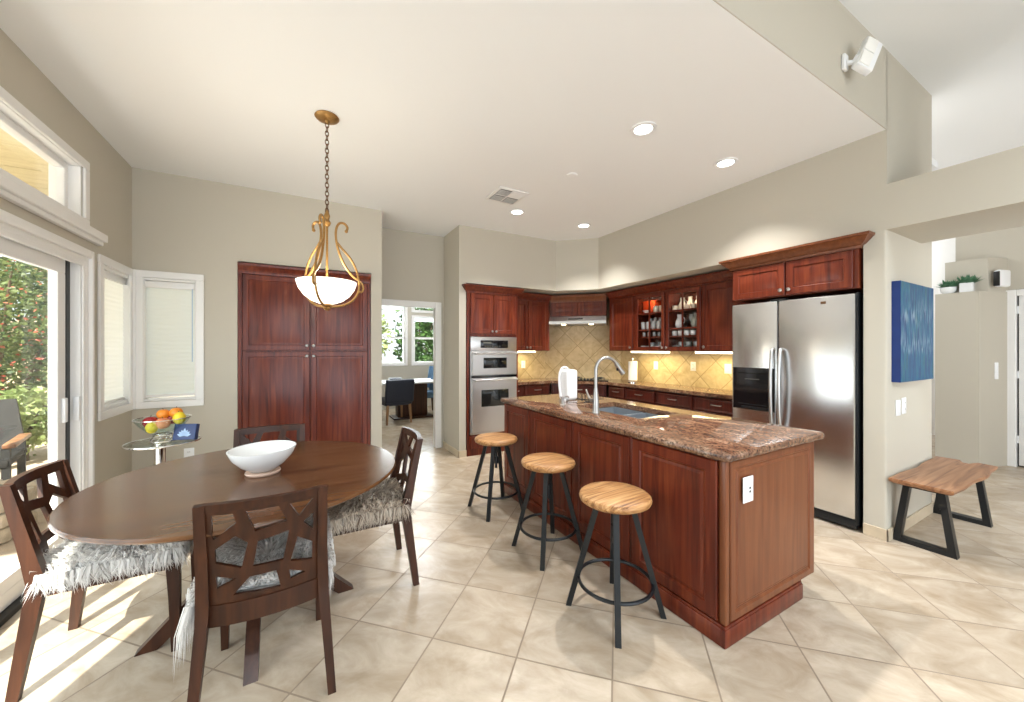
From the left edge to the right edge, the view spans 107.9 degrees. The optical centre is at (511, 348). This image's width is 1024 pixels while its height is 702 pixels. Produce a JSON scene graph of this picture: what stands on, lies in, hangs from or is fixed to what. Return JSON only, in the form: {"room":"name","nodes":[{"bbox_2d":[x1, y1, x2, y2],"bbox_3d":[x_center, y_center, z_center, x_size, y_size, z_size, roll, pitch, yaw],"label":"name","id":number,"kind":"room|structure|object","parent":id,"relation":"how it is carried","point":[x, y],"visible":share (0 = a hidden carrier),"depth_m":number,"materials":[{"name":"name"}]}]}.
{"room":"eat-in kitchen","nodes":[
{"label":"eat-in kitchen","id":0,"kind":"room"},
{"bbox_2d":[0,28,131,483],"bbox_3d":[-1.486,-0.390,-0.201,0.150,3.580,7.900,0,0,-29],"label":"wall","id":1,"kind":"structure","parent":0,"point":[110,174],"depth_m":2.72,"materials":[{"name":"beige paint"}]},
{"bbox_2d":[0,86,89,224],"bbox_3d":[-2.287,-1.067,1.251,0.168,0.465,3.015,0,0,-29],"label":"window","id":2,"kind":"structure","parent":1,"relation":"in","point":[64,163],"depth_m":2.33,"materials":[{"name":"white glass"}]},
{"bbox_2d":[0,209,94,626],"bbox_3d":[-2.270,0.355,1.235,0.182,2.090,3.170,0,0,-29],"label":"door","id":3,"kind":"structure","parent":1,"relation":"in","point":[70,266],"depth_m":2.45,"materials":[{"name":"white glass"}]},
{"bbox_2d":[0,174,107,245],"bbox_3d":[-2.221,-0.797,1.325,0.055,0.085,3.280,0,0,-29],"label":"trim","id":4,"kind":"structure","parent":1,"relation":"attached to","point":[10,191],"depth_m":2.13,"materials":[{"name":"white wood"}]},
{"bbox_2d":[97,254,132,420],"bbox_3d":[-3.234,-0.084,2.986,0.128,1.232,0.632,0,0,-29],"label":"window","id":5,"kind":"structure","parent":1,"relation":"in","point":[114,279],"depth_m":3.04,"materials":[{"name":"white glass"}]},
{"bbox_2d":[104,278,122,401],"bbox_3d":[-3.247,-0.083,3.011,0.002,0.995,0.535,0,0,-29],"label":"pleated shade","id":6,"kind":"object","parent":5,"relation":"attached to","point":[113,287],"depth_m":3.07,"materials":[{"name":"white"}]},
{"bbox_2d":[132,167,381,470],"bbox_3d":[-2.648,-0.100,4.042,2.260,3.000,0.640,0,0,-29],"label":"wall","id":7,"kind":"structure","parent":0,"point":[181,224],"depth_m":3.61,"materials":[{"name":"beige paint"}]},
{"bbox_2d":[133,269,203,409],"bbox_3d":[-3.149,-0.084,3.441,0.500,1.232,0.140,0,0,-29],"label":"window","id":8,"kind":"structure","parent":7,"relation":"in","point":[169,310],"depth_m":3.43,"materials":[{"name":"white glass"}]},
{"bbox_2d":[146,287,194,394],"bbox_3d":[-3.147,-0.083,3.448,0.360,0.995,0.002,0,0,-29],"label":"pleated shade","id":9,"kind":"object","parent":8,"relation":"attached to","point":[170,368],"depth_m":3.44,"materials":[{"name":"white"}]},
{"bbox_2d":[382,307,432,408],"bbox_3d":[-2.849,-0.100,8.787,4.800,3.000,0.120,0,0,-29],"label":"wall","id":10,"kind":"structure","parent":0,"point":[404,372],"depth_m":8.93,"materials":[{"name":"beige paint"}]},
{"bbox_2d":[382,306,407,365],"bbox_3d":[-2.821,-0.355,8.769,0.710,1.510,0.098,0,0,-29],"label":"window","id":11,"kind":"structure","parent":10,"relation":"in","point":[405,309],"depth_m":8.87,"materials":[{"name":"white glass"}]},
{"bbox_2d":[411,315,432,365],"bbox_3d":[-2.145,-0.205,9.147,0.660,1.210,0.098,0,0,-29],"label":"window","id":12,"kind":"structure","parent":10,"relation":"in","point":[414,318],"depth_m":9.03,"materials":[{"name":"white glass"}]},
{"bbox_2d":[382,228,443,446],"bbox_3d":[-1.493,-0.100,5.111,1.180,3.000,0.120,0,0,-29],"label":"wall","id":13,"kind":"structure","parent":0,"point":[412,263],"depth_m":5.13,"materials":[{"name":"beige paint"}]},
{"bbox_2d":[382,299,440,447],"bbox_3d":[-1.431,0.370,5.133,0.910,2.060,0.142,0,0,-29],"label":"door frame","id":14,"kind":"structure","parent":13,"relation":"attached to","point":[436,306],"depth_m":5.26,"materials":[{"name":"white wood"}]},
{"bbox_2d":[0,0,936,240],"bbox_3d":[-0.075,-1.630,3.650,6.370,0.060,4.355,0,0,-29],"label":"ceiling","id":15,"kind":"structure","parent":0,"point":[439,106],"depth_m":2.38,"materials":[{"name":"white paint"}]},
{"bbox_2d":[295,110,363,310],"bbox_3d":[-1.239,-0.932,2.560,0.448,1.336,0.438,0,0,-29],"label":"pendant lamp","id":16,"kind":"object","parent":15,"relation":"hanging from","point":[326,291],"visible":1,"depth_m":2.52,"materials":[{"name":"gold metal"}]},
{"bbox_2d":[485,186,528,204],"bbox_3d":[-0.054,-1.591,3.888,0.340,0.018,0.340,0,0,-29],"label":"ceiling vent","id":17,"kind":"object","parent":15,"relation":"in","point":[501,194],"visible":1,"depth_m":3.86,"materials":[{"name":"grey"}]},
{"bbox_2d":[489,194,504,200],"bbox_3d":[-0.156,-1.585,3.917,0.130,0.006,0.130,0,0,-29],"label":"grille","id":18,"kind":"object","parent":17,"relation":"attached to","point":[494,197],"depth_m":3.90,"materials":[{"name":"grey"}]},
{"bbox_2d":[495,189,512,195],"bbox_3d":[-0.083,-1.587,3.786,0.130,0.003,0.130,0,0,-29],"label":"grille","id":19,"kind":"object","parent":17,"relation":"attached to","point":[499,192],"depth_m":3.78,"materials":[{"name":"grey"}]},
{"bbox_2d":[501,197,517,203],"bbox_3d":[-0.025,-1.587,3.990,0.130,0.003,0.130,0,0,-29],"label":"grille","id":20,"kind":"object","parent":17,"relation":"attached to","point":[508,200],"depth_m":3.98,"materials":[{"name":"grey"}]},
{"bbox_2d":[508,192,524,198],"bbox_3d":[0.049,-1.587,3.859,0.130,0.003,0.130,0,0,-29],"label":"grille","id":21,"kind":"object","parent":17,"relation":"attached to","point":[513,195],"depth_m":3.85,"materials":[{"name":"white metal"}]},
{"bbox_2d":[630,121,656,136],"bbox_3d":[0.954,-1.595,2.710,0.184,0.009,0.184,0,0,-29],"label":"recessed light","id":22,"kind":"object","parent":15,"relation":"in","point":[644,128],"visible":1,"depth_m":2.70,"materials":[{"name":"white plastic"}]},
{"bbox_2d":[714,157,737,168],"bbox_3d":[1.836,-1.595,3.203,0.184,0.009,0.184,0,0,-29],"label":"recessed light","id":23,"kind":"object","parent":15,"relation":"in","point":[730,161],"visible":1,"depth_m":3.19,"materials":[{"name":"white plastic"}]},
{"bbox_2d":[0,406,1023,701],"bbox_3d":[2.211,1.440,4.787,11.470,0.080,13.000,0,0,-29],"label":"floor","id":24,"kind":"structure","parent":0,"point":[875,620],"depth_m":1.87,"materials":[{"name":"stone"}]},
{"bbox_2d":[0,459,194,701],"bbox_3d":[-1.900,0.972,1.779,0.575,0.857,0.483,0,0,-29],"label":"dining chair","id":25,"kind":"object","parent":24,"relation":"on","point":[30,543],"visible":0.61,"depth_m":1.54,"materials":[{"name":"brown wood"}]},
{"bbox_2d":[21,538,193,604],"bbox_3d":[-1.835,0.955,1.814,0.626,0.203,0.519,0,0,-32],"label":"fur throw","id":26,"kind":"object","parent":25,"relation":"on","point":[65,563],"visible":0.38,"depth_m":1.62,"materials":[{"name":"grey fur"}]},
{"bbox_2d":[121,435,201,464],"bbox_3d":[-2.651,1.049,2.837,0.450,0.702,0.450,0,0,-29],"label":"side table","id":27,"kind":"object","parent":24,"relation":"on","point":[159,448],"visible":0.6,"depth_m":2.80,"materials":[{"name":"clear glass"}]},
{"bbox_2d":[132,414,191,443],"bbox_3d":[-2.646,0.609,2.829,0.337,0.177,0.337,0,0,-29],"label":"fruit basket","id":28,"kind":"object","parent":27,"relation":"on","point":[171,433],"visible":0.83,"depth_m":2.79,"materials":[{"name":"clear glass"}]},
{"bbox_2d":[145,422,157,433],"bbox_3d":[-2.660,0.578,2.755,0.072,0.092,0.072,0,0,-43],"label":"lemon","id":29,"kind":"object","parent":28,"relation":"in","point":[151,427],"visible":0.87,"depth_m":2.73,"materials":[{"name":"yellow food"}]},
{"bbox_2d":[156,408,168,418],"bbox_3d":[-2.673,0.494,2.859,0.080,0.082,0.080,0,0,-19],"label":"orange","id":30,"kind":"object","parent":28,"relation":"in","point":[164,413],"visible":0.77,"depth_m":2.83,"materials":[{"name":"orange food"}]},
{"bbox_2d":[155,417,170,428],"bbox_3d":[-2.619,0.552,2.798,0.088,0.090,0.088,0,0,-17],"label":"peach","id":31,"kind":"object","parent":28,"relation":"in","point":[161,425],"visible":0.91,"depth_m":2.77,"materials":[{"name":"orange plant"}]},
{"bbox_2d":[172,411,185,423],"bbox_3d":[-2.561,0.528,2.871,0.080,0.103,0.080,0,0,11],"label":"lemon","id":32,"kind":"object","parent":28,"relation":"in","point":[178,414],"visible":0.96,"depth_m":2.85,"materials":[{"name":"yellow food"}]},
{"bbox_2d":[172,424,199,439],"bbox_3d":[-2.497,0.635,2.860,0.150,0.124,0.066,0,0,-9],"label":"printed card","id":33,"kind":"object","parent":27,"relation":"on","point":[181,431],"visible":1,"depth_m":2.84,"materials":[{"name":"blue"}]},
{"bbox_2d":[177,429,189,436],"bbox_3d":[-2.494,0.633,2.839,0.097,0.063,0.016,0,0,-9],"label":"print","id":34,"kind":"object","parent":33,"relation":"attached to","point":[180,432],"depth_m":2.84,"materials":[{"name":"white"}]},
{"bbox_2d":[47,441,395,685],"bbox_3d":[-1.335,1.025,1.958,1.382,0.750,1.382,0,0,-29],"label":"dining table","id":35,"kind":"object","parent":24,"relation":"on","point":[153,504],"visible":0.8,"depth_m":1.72,"materials":[{"name":"brown wood"}]},
{"bbox_2d":[226,440,295,477],"bbox_3d":[-1.307,0.582,1.955,0.306,0.135,0.306,0,0,-29],"label":"bowl","id":36,"kind":"object","parent":35,"relation":"on","point":[258,459],"visible":1,"depth_m":1.92,"materials":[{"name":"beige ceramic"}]},
{"bbox_2d":[187,484,335,701],"bbox_3d":[-1.041,0.972,1.606,0.483,0.857,0.575,0,0,-29],"label":"dining chair","id":37,"kind":"object","parent":24,"relation":"on","point":[221,606],"visible":0.98,"depth_m":1.40,"materials":[{"name":"brown wood"}]},
{"bbox_2d":[173,513,335,670],"bbox_3d":[-1.088,0.992,1.685,0.570,0.283,0.679,0,0,-33],"label":"fur throw","id":38,"kind":"object","parent":37,"relation":"on","point":[272,548],"visible":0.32,"depth_m":1.57,"materials":[{"name":"grey fur"}]},
{"bbox_2d":[233,423,304,447],"bbox_3d":[-1.573,0.972,2.404,0.483,0.857,0.575,0,0,-29],"label":"dining chair","id":39,"kind":"object","parent":24,"relation":"on","point":[239,439],"visible":0.23,"depth_m":2.61,"materials":[{"name":"brown wood"}]},
{"bbox_2d":[237,262,370,444],"bbox_3d":[-2.271,0.278,4.173,1.227,2.245,0.584,0,0,-29],"label":"pantry cabinet","id":40,"kind":"object","parent":24,"relation":"on","point":[300,361],"visible":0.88,"depth_m":3.91,"materials":[{"name":"brown wood"}]},
{"bbox_2d":[329,426,422,585],"bbox_3d":[-0.869,0.972,2.315,0.575,0.857,0.483,0,0,-29],"label":"dining chair","id":41,"kind":"object","parent":24,"relation":"on","point":[404,449],"visible":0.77,"depth_m":2.24,"materials":[{"name":"brown wood"}]},
{"bbox_2d":[310,477,414,537],"bbox_3d":[-0.943,0.944,2.279,0.607,0.188,0.556,0,0,-29],"label":"fur throw","id":42,"kind":"object","parent":41,"relation":"on","point":[383,501],"visible":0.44,"depth_m":2.13,"materials":[{"name":"grey fur"}]},
{"bbox_2d":[382,379,414,425],"bbox_3d":[-2.230,0.982,7.138,0.540,0.836,0.604,0,0,-37],"label":"upholstered chair","id":43,"kind":"object","parent":24,"relation":"on","point":[400,392],"visible":0.87,"depth_m":6.92,"materials":[{"name":"black fabric"}]},
{"bbox_2d":[382,378,432,419],"bbox_3d":[-2.166,1.025,7.668,1.400,0.750,0.840,0,0,-29],"label":"dining table","id":44,"kind":"object","parent":24,"relation":"on","point":[419,403],"visible":0.48,"depth_m":7.65,"materials":[{"name":"white wood"}]},
{"bbox_2d":[427,366,432,409],"bbox_3d":[-1.907,0.854,8.258,0.651,1.091,0.620,0,0,-19],"label":"upholstered chair","id":45,"kind":"object","parent":24,"relation":"on","point":[430,372],"visible":0.24,"depth_m":8.16,"materials":[{"name":"blue fabric"}]},
{"bbox_2d":[462,284,523,456],"bbox_3d":[-0.374,0.282,5.252,0.898,2.235,0.626,0,0,-29],"label":"tall cabinet","id":46,"kind":"object","parent":24,"relation":"on","point":[491,311],"visible":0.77,"depth_m":4.97,"materials":[{"name":"brown wood"}]},
{"bbox_2d":[469,337,517,434],"bbox_3d":[-0.347,0.480,5.203,0.687,1.280,0.627,0,0,-29],"label":"double oven","id":47,"kind":"object","parent":46,"relation":"in","point":[492,360],"visible":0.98,"depth_m":4.95,"materials":[{"name":"silver metal"}]},
{"bbox_2d":[468,432,522,521],"bbox_3d":[-0.139,1.084,3.273,0.403,0.632,0.403,0,0,-32],"label":"bar stool","id":48,"kind":"object","parent":24,"relation":"on","point":[495,440],"visible":1,"depth_m":3.23,"materials":[{"name":"brown wood"}]},
{"bbox_2d":[518,383,549,396],"bbox_3d":[0.188,0.964,5.761,0.700,0.872,0.476,0,0,-29],"label":"base cabinet","id":49,"kind":"object","parent":24,"relation":"on","point":[530,389],"visible":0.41,"depth_m":5.61,"materials":[{"name":"brown wood"}]},
{"bbox_2d":[512,452,582,570],"bbox_3d":[0.252,1.084,2.604,0.403,0.632,0.403,0,0,-31],"label":"bar stool","id":50,"kind":"object","parent":24,"relation":"on","point":[548,463],"visible":0.98,"depth_m":2.55,"materials":[{"name":"brown wood"}]},
{"bbox_2d":[551,383,606,396],"bbox_3d":[1.057,0.964,5.846,0.830,0.872,0.456,0,0,16],"label":"base cabinet","id":51,"kind":"object","parent":24,"relation":"on","point":[602,389],"visible":0.2,"depth_m":5.63,"materials":[{"name":"brown wood"}]},
{"bbox_2d":[566,481,666,648],"bbox_3d":[0.550,1.084,1.997,0.403,0.632,0.403,0,0,-33],"label":"bar stool","id":52,"kind":"object","parent":24,"relation":"on","point":[616,499],"visible":1,"depth_m":1.94,"materials":[{"name":"brown wood"}]},
{"bbox_2d":[609,385,625,399],"bbox_3d":[1.681,0.964,5.482,0.486,0.872,0.330,0,0,-29],"label":"base cabinet","id":53,"kind":"object","parent":24,"relation":"on","point":[616,392],"visible":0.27,"depth_m":5.37,"materials":[{"name":"brown wood"}]},
{"bbox_2d":[625,387,655,404],"bbox_3d":[1.888,0.964,5.113,0.486,0.872,0.515,0,0,-29],"label":"base cabinet","id":54,"kind":"object","parent":24,"relation":"on","point":[646,396],"visible":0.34,"depth_m":4.99,"materials":[{"name":"brown wood"}]},
{"bbox_2d":[504,403,813,648],"bbox_3d":[0.840,0.964,2.911,0.893,0.872,2.208,0,0,-29],"label":"kitchen island","id":55,"kind":"object","parent":24,"relation":"on","point":[725,566],"visible":0.76,"depth_m":2.00,"materials":[{"name":"brown wood"}]},
{"bbox_2d":[501,393,823,462],"bbox_3d":[0.859,0.506,2.942,0.974,0.041,2.282,0,0,-29],"label":"island countertop","id":56,"kind":"structure","parent":55,"relation":"on","point":[716,437],"depth_m":2.31,"materials":[{"name":"brown stone"}]},
{"bbox_2d":[558,366,589,402],"bbox_3d":[0.594,0.325,3.473,0.349,0.326,0.190,0,0,43],"label":"water filter","id":57,"kind":"object","parent":56,"relation":"on","point":[567,377],"visible":0.81,"depth_m":3.48,"materials":[{"name":"white plastic"}]},
{"bbox_2d":[585,356,624,412],"bbox_3d":[0.729,0.270,2.873,0.309,0.432,0.118,0,0,-1],"label":"kitchen faucet","id":58,"kind":"object","parent":56,"relation":"on","point":[595,400],"visible":1,"depth_m":2.84,"materials":[{"name":"silver metal"}]},
{"bbox_2d":[599,407,661,418],"bbox_3d":[0.907,0.612,3.010,0.452,0.168,0.702,0,0,-29],"label":"sink","id":59,"kind":"object","parent":56,"relation":"in","point":[616,410],"visible":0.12,"depth_m":3.25,"materials":[{"name":"silver metal"}]},
{"bbox_2d":[743,475,752,503],"bbox_3d":[1.149,0.682,1.813,0.085,0.125,0.010,0,0,-29],"label":"outlet","id":60,"kind":"object","parent":55,"relation":"attached to","point":[747,481],"visible":1,"depth_m":1.81,"materials":[{"name":"white plastic"}]},
{"bbox_2d":[656,390,692,410],"bbox_3d":[2.143,0.964,4.657,0.486,0.872,0.530,0,0,-29],"label":"base cabinet","id":61,"kind":"object","parent":24,"relation":"on","point":[666,399],"visible":0.22,"depth_m":4.53,"materials":[{"name":"brown wood"}]},
{"bbox_2d":[693,395,731,416],"bbox_3d":[2.413,0.964,4.173,0.486,0.872,0.580,0,0,-29],"label":"base cabinet","id":62,"kind":"object","parent":24,"relation":"on","point":[704,404],"visible":0.22,"depth_m":4.11,"materials":[{"name":"brown wood"}]},
{"bbox_2d":[518,378,731,398],"bbox_3d":[1.275,0.506,4.946,1.808,0.040,3.070,0,0,-29],"label":"countertop","id":63,"kind":"structure","parent":62,"relation":"on","point":[702,391],"depth_m":4.94,"materials":[{"name":"brown stone"}]},
{"bbox_2d":[628,358,637,382],"bbox_3d":[1.748,0.310,5.399,0.140,0.352,0.140,0,0,-29],"label":"paper towel holder","id":64,"kind":"object","parent":63,"relation":"on","point":[632,365],"visible":0.99,"depth_m":5.35,"materials":[{"name":"white metal"}]},
{"bbox_2d":[732,292,862,528],"bbox_3d":[2.680,0.468,3.409,0.816,1.825,0.950,0,0,-29],"label":"refrigerator","id":65,"kind":"object","parent":24,"relation":"on","point":[798,363],"visible":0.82,"depth_m":3.06,"materials":[{"name":"silver metal"}]},
{"bbox_2d":[888,456,997,559],"bbox_3d":[3.291,1.164,2.823,1.120,0.472,0.350,0,0,-29],"label":"bench","id":66,"kind":"object","parent":24,"relation":"on","point":[942,476],"visible":1,"depth_m":2.71,"materials":[{"name":"brown wood"}]},
{"bbox_2d":[444,282,608,450],"bbox_3d":[1.173,0.269,4.533,2.970,2.262,4.430,0,0,-29],"label":"wall","id":67,"kind":"structure","parent":0,"point":[454,295],"depth_m":4.95,"materials":[{"name":"beige paint"}]},
{"bbox_2d":[443,441,466,457],"bbox_3d":[-0.787,1.357,5.086,0.112,0.085,0.612,0,0,-29],"label":"baseboard","id":68,"kind":"structure","parent":67,"relation":"attached to","point":[459,454],"depth_m":4.89,"materials":[{"name":"stone"}]},
{"bbox_2d":[518,351,544,378],"bbox_3d":[0.145,0.256,6.074,0.940,0.460,0.010,0,0,-29],"label":"backsplash","id":69,"kind":"structure","parent":67,"relation":"attached to","point":[534,361],"depth_m":6.18,"materials":[{"name":"stone"}]},
{"bbox_2d":[518,292,551,350],"bbox_3d":[0.185,-0.406,5.803,0.735,0.867,0.450,0,0,-29],"label":"upper cabinet","id":70,"kind":"object","parent":67,"relation":"attached to","point":[533,308],"visible":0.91,"depth_m":5.68,"materials":[{"name":"brown wood"}]},
{"bbox_2d":[550,293,606,316],"bbox_3d":[1.060,-0.670,5.910,0.854,0.330,0.420,0,0,16],"label":"upper cabinet","id":71,"kind":"object","parent":67,"relation":"attached to","point":[578,304],"visible":0.98,"depth_m":5.72,"materials":[{"name":"brown wood"}]},
{"bbox_2d":[549,316,606,325],"bbox_3d":[1.046,-0.437,5.862,0.854,0.130,0.480,0,0,16],"label":"range hood","id":72,"kind":"object","parent":71,"relation":"attached to","point":[567,320],"visible":1,"depth_m":5.67,"materials":[{"name":"silver metal"}]},
{"bbox_2d":[545,318,620,378],"bbox_3d":[1.151,-0.009,6.136,1.250,0.991,0.010,0,0,16],"label":"backsplash","id":73,"kind":"structure","parent":67,"relation":"attached to","point":[578,348],"depth_m":6.13,"materials":[{"name":"stone"}]},
{"bbox_2d":[621,351,731,389],"bbox_3d":[2.278,0.256,5.008,0.010,0.460,2.200,0,0,-29],"label":"backsplash","id":74,"kind":"structure","parent":67,"relation":"attached to","point":[674,367],"depth_m":4.99,"materials":[{"name":"stone"}]},
{"bbox_2d":[444,138,1023,294],"bbox_3d":[2.287,-1.231,2.538,2.970,0.738,9.000,0,0,-29],"label":"wall","id":75,"kind":"structure","parent":0,"point":[819,197],"depth_m":3.54,"materials":[{"name":"beige paint"}]},
{"bbox_2d":[606,288,635,350],"bbox_3d":[1.717,-0.406,5.444,0.450,0.867,0.500,0,0,-29],"label":"upper cabinet","id":76,"kind":"object","parent":75,"relation":"attached to","point":[621,302],"visible":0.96,"depth_m":5.33,"materials":[{"name":"brown wood"}]},
{"bbox_2d":[632,282,665,350],"bbox_3d":[1.961,-0.406,5.008,0.450,0.867,0.490,0,0,-29],"label":"upper cabinet","id":77,"kind":"object","parent":75,"relation":"attached to","point":[656,332],"visible":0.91,"depth_m":5.08,"materials":[{"name":"brown wood"}]},
{"bbox_2d":[643,300,660,312],"bbox_3d":[1.931,-0.569,5.112,0.176,0.175,0.206,0,0,-29],"label":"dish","id":78,"kind":"object","parent":77,"relation":"on","point":[652,302],"visible":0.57,"depth_m":5.04,"materials":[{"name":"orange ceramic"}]},
{"bbox_2d":[662,276,701,350],"bbox_3d":[2.201,-0.406,4.579,0.450,0.867,0.490,0,0,-29],"label":"upper cabinet","id":79,"kind":"object","parent":75,"relation":"attached to","point":[676,289],"visible":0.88,"depth_m":4.62,"materials":[{"name":"brown wood"}]},
{"bbox_2d":[672,309,696,312],"bbox_3d":[2.234,-0.472,4.597,0.335,0.016,0.450,0,0,-29],"label":"shelf","id":80,"kind":"object","parent":79,"relation":"attached to","point":[692,310],"depth_m":4.61,"materials":[{"name":"brown wood"}]},
{"bbox_2d":[698,270,748,351],"bbox_3d":[2.445,-0.406,4.142,0.450,0.867,0.505,0,0,-29],"label":"upper cabinet","id":81,"kind":"object","parent":75,"relation":"attached to","point":[717,287],"visible":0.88,"depth_m":4.11,"materials":[{"name":"brown wood"}]},
{"bbox_2d":[694,351,731,353],"bbox_3d":[2.392,0.041,4.247,0.080,0.026,0.640,0,0,-29],"label":"light","id":82,"kind":"object","parent":81,"relation":"attached to","point":[698,352],"visible":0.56,"depth_m":4.30,"materials":[{"name":"white plastic"}]},
{"bbox_2d":[713,0,886,128],"bbox_3d":[0.458,-1.890,1.482,5.186,0.580,0.060,0,0,-29],"label":"wall","id":83,"kind":"structure","parent":0,"point":[815,34],"depth_m":2.23,"materials":[{"name":"beige paint"}]},
{"bbox_2d":[841,36,882,75],"bbox_3d":[2.190,-1.819,2.322,0.234,0.254,0.102,0,0,-1],"label":"speaker","id":84,"kind":"object","parent":83,"relation":"attached to","point":[864,61],"visible":1,"depth_m":2.30,"materials":[{"name":"white plastic"}]},
{"bbox_2d":[863,50,931,529],"bbox_3d":[3.139,-0.390,3.020,1.012,3.580,0.130,0,0,-29],"label":"wall column","id":85,"kind":"structure","parent":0,"point":[893,444],"depth_m":2.81,"materials":[{"name":"beige paint"}]},
{"bbox_2d":[719,230,874,303],"bbox_3d":[2.671,-0.665,3.403,0.788,0.400,1.130,0,0,-29],"label":"upper cabinet","id":86,"kind":"object","parent":85,"relation":"attached to","point":[832,266],"visible":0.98,"depth_m":3.15,"materials":[{"name":"brown wood"}]},
{"bbox_2d":[863,502,933,541],"bbox_3d":[3.137,1.357,3.012,1.024,0.085,0.142,0,0,-29],"label":"baseboard","id":87,"kind":"structure","parent":85,"relation":"attached to","point":[870,530],"depth_m":2.81,"materials":[{"name":"stone"}]},
{"bbox_2d":[891,280,932,382],"bbox_3d":[3.145,-0.128,2.920,0.740,0.745,0.050,0,0,-29],"label":"painting","id":88,"kind":"object","parent":85,"relation":"attached to","point":[911,304],"visible":1,"depth_m":2.83,"materials":[{"name":"blue fabric"}]},
{"bbox_2d":[839,0,1023,170],"bbox_3d":[3.235,-2.210,2.954,11.470,0.060,8.800,0,0,-29],"label":"ceiling","id":89,"kind":"structure","parent":0,"point":[968,55],"depth_m":2.82,"materials":[{"name":"white paint"}]},
{"bbox_2d":[932,238,955,434],"bbox_3d":[6.461,-0.500,6.990,0.100,3.800,4.900,0,0,-29],"label":"wall","id":90,"kind":"structure","parent":0,"point":[943,251],"depth_m":6.07,"materials":[{"name":"white paint"}]},
{"bbox_2d":[935,257,1006,465],"bbox_3d":[5.649,0.155,4.589,0.460,2.490,0.500,0,0,-29],"label":"wall","id":91,"kind":"structure","parent":0,"point":[971,327],"depth_m":4.47,"materials":[{"name":"beige paint"}]},
{"bbox_2d":[938,280,960,293],"bbox_3d":[5.431,-0.778,4.656,0.218,0.184,0.263,0,0,-12],"label":"potted plant","id":92,"kind":"object","parent":91,"relation":"on","point":[947,287],"visible":0.95,"depth_m":4.62,"materials":[{"name":"green plant"}]},
{"bbox_2d":[954,275,982,291],"bbox_3d":[5.510,-0.794,4.515,0.258,0.216,0.215,0,0,36],"label":"potted plant","id":93,"kind":"object","parent":91,"relation":"on","point":[967,284],"visible":0.95,"depth_m":4.48,"materials":[{"name":"green plant"}]},
{"bbox_2d":[993,270,1010,286],"bbox_3d":[5.767,-0.830,4.389,0.190,0.200,0.060,0,0,-11],"label":"speaker","id":94,"kind":"object","parent":91,"relation":"attached to","point":[1001,278],"visible":1,"depth_m":4.36,"materials":[{"name":"white plastic"}]},
{"bbox_2d":[993,271,999,285],"bbox_3d":[5.682,-0.825,4.372,0.015,0.170,0.050,0,0,-11],"label":"speaker grille","id":95,"kind":"object","parent":94,"relation":"attached to","point":[996,274],"depth_m":4.37,"materials":[{"name":"black metal"}]},
{"bbox_2d":[956,226,1023,289],"bbox_3d":[6.986,-0.150,2.770,0.100,3.100,4.820,0,0,-29],"label":"wall","id":96,"kind":"structure","parent":0,"point":[1005,243],"depth_m":4.53,"materials":[{"name":"beige paint"}]},
{"bbox_2d":[1006,289,1023,466],"bbox_3d":[6.325,0.347,3.927,0.125,2.105,1.385,0,0,-29],"label":"door","id":97,"kind":"structure","parent":96,"relation":"in","point":[1013,309],"depth_m":4.43,"materials":[{"name":"white paint"}]},
{"bbox_2d":[1018,295,1023,466],"bbox_3d":[6.080,0.380,4.454,0.020,2.040,0.043,0,0,-29],"label":"door frame","id":98,"kind":"structure","parent":96,"relation":"attached to","point":[1023,295],"depth_m":4.46,"materials":[{"name":"white metal"}]},
{"label":"outside","id":99,"kind":"structure","parent":0,"visible":0},
{"bbox_3d":[-2.814,1.470,12.804,10.420,0.100,6.500,0,0,-29],"label":"ground","id":100,"kind":"structure","parent":99,"visible":0},
{"bbox_2d":[382,309,395,356],"bbox_3d":[-4.600,-0.339,11.356,2.030,3.652,2.154,0,0,-29],"label":"tree","id":101,"kind":"object","parent":100,"relation":"on","point":[385,330],"visible":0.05,"depth_m":11.61,"materials":[{"name":"green plant"}]},
{"bbox_2d":[392,307,432,361],"bbox_3d":[-3.113,-0.081,12.733,1.977,3.134,2.074,0,0,-29],"label":"tree","id":102,"kind":"object","parent":100,"relation":"on","point":[426,328],"visible":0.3,"depth_m":12.28,"materials":[{"name":"green plant"}]},
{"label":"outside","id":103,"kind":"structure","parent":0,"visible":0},
{"bbox_2d":[0,395,194,576],"bbox_3d":[-7.741,1.470,3.120,7.530,0.100,19.000,0,0,-29],"label":"paving","id":104,"kind":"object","parent":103,"point":[8,554],"depth_m":3.09,"materials":[{"name":"beige concrete"}]},
{"bbox_2d":[0,399,31,479],"bbox_3d":[-5.059,0.967,3.438,0.720,0.907,0.823,0,0,-44],"label":"patio chair","id":105,"kind":"object","parent":104,"relation":"on","point":[13,448],"visible":0.93,"depth_m":3.76,"materials":[{"name":"black wicker"}]},
{"bbox_2d":[0,479,36,543],"bbox_3d":[-4.174,1.250,2.651,0.988,0.324,0.991,0,0,40],"label":"fire pit","id":106,"kind":"object","parent":104,"relation":"on","point":[5,533],"visible":0.2,"depth_m":2.73,"materials":[{"name":"stone"}]},
{"bbox_2d":[0,256,47,422],"bbox_3d":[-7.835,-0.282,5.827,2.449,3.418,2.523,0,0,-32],"label":"tree","id":107,"kind":"object","parent":104,"relation":"on","point":[29,338],"visible":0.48,"depth_m":5.62,"materials":[{"name":"green plant"}]},
{"bbox_2d":[0,128,47,195],"bbox_3d":[-3.985,-0.015,2.312,1.700,2.870,5.525,0,0,-29],"label":"patio cover","id":108,"kind":"object","parent":104,"relation":"on","point":[18,160],"visible":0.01,"depth_m":2.79,"materials":[{"name":"yellow wood"}]},
{"bbox_2d":[0,383,47,462],"bbox_3d":[-6.243,0.926,4.742,1.158,1.000,1.190,0,0,-17],"label":"shrub","id":109,"kind":"object","parent":104,"relation":"on","point":[31,416],"visible":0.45,"depth_m":4.69,"materials":[{"name":"green plant"}]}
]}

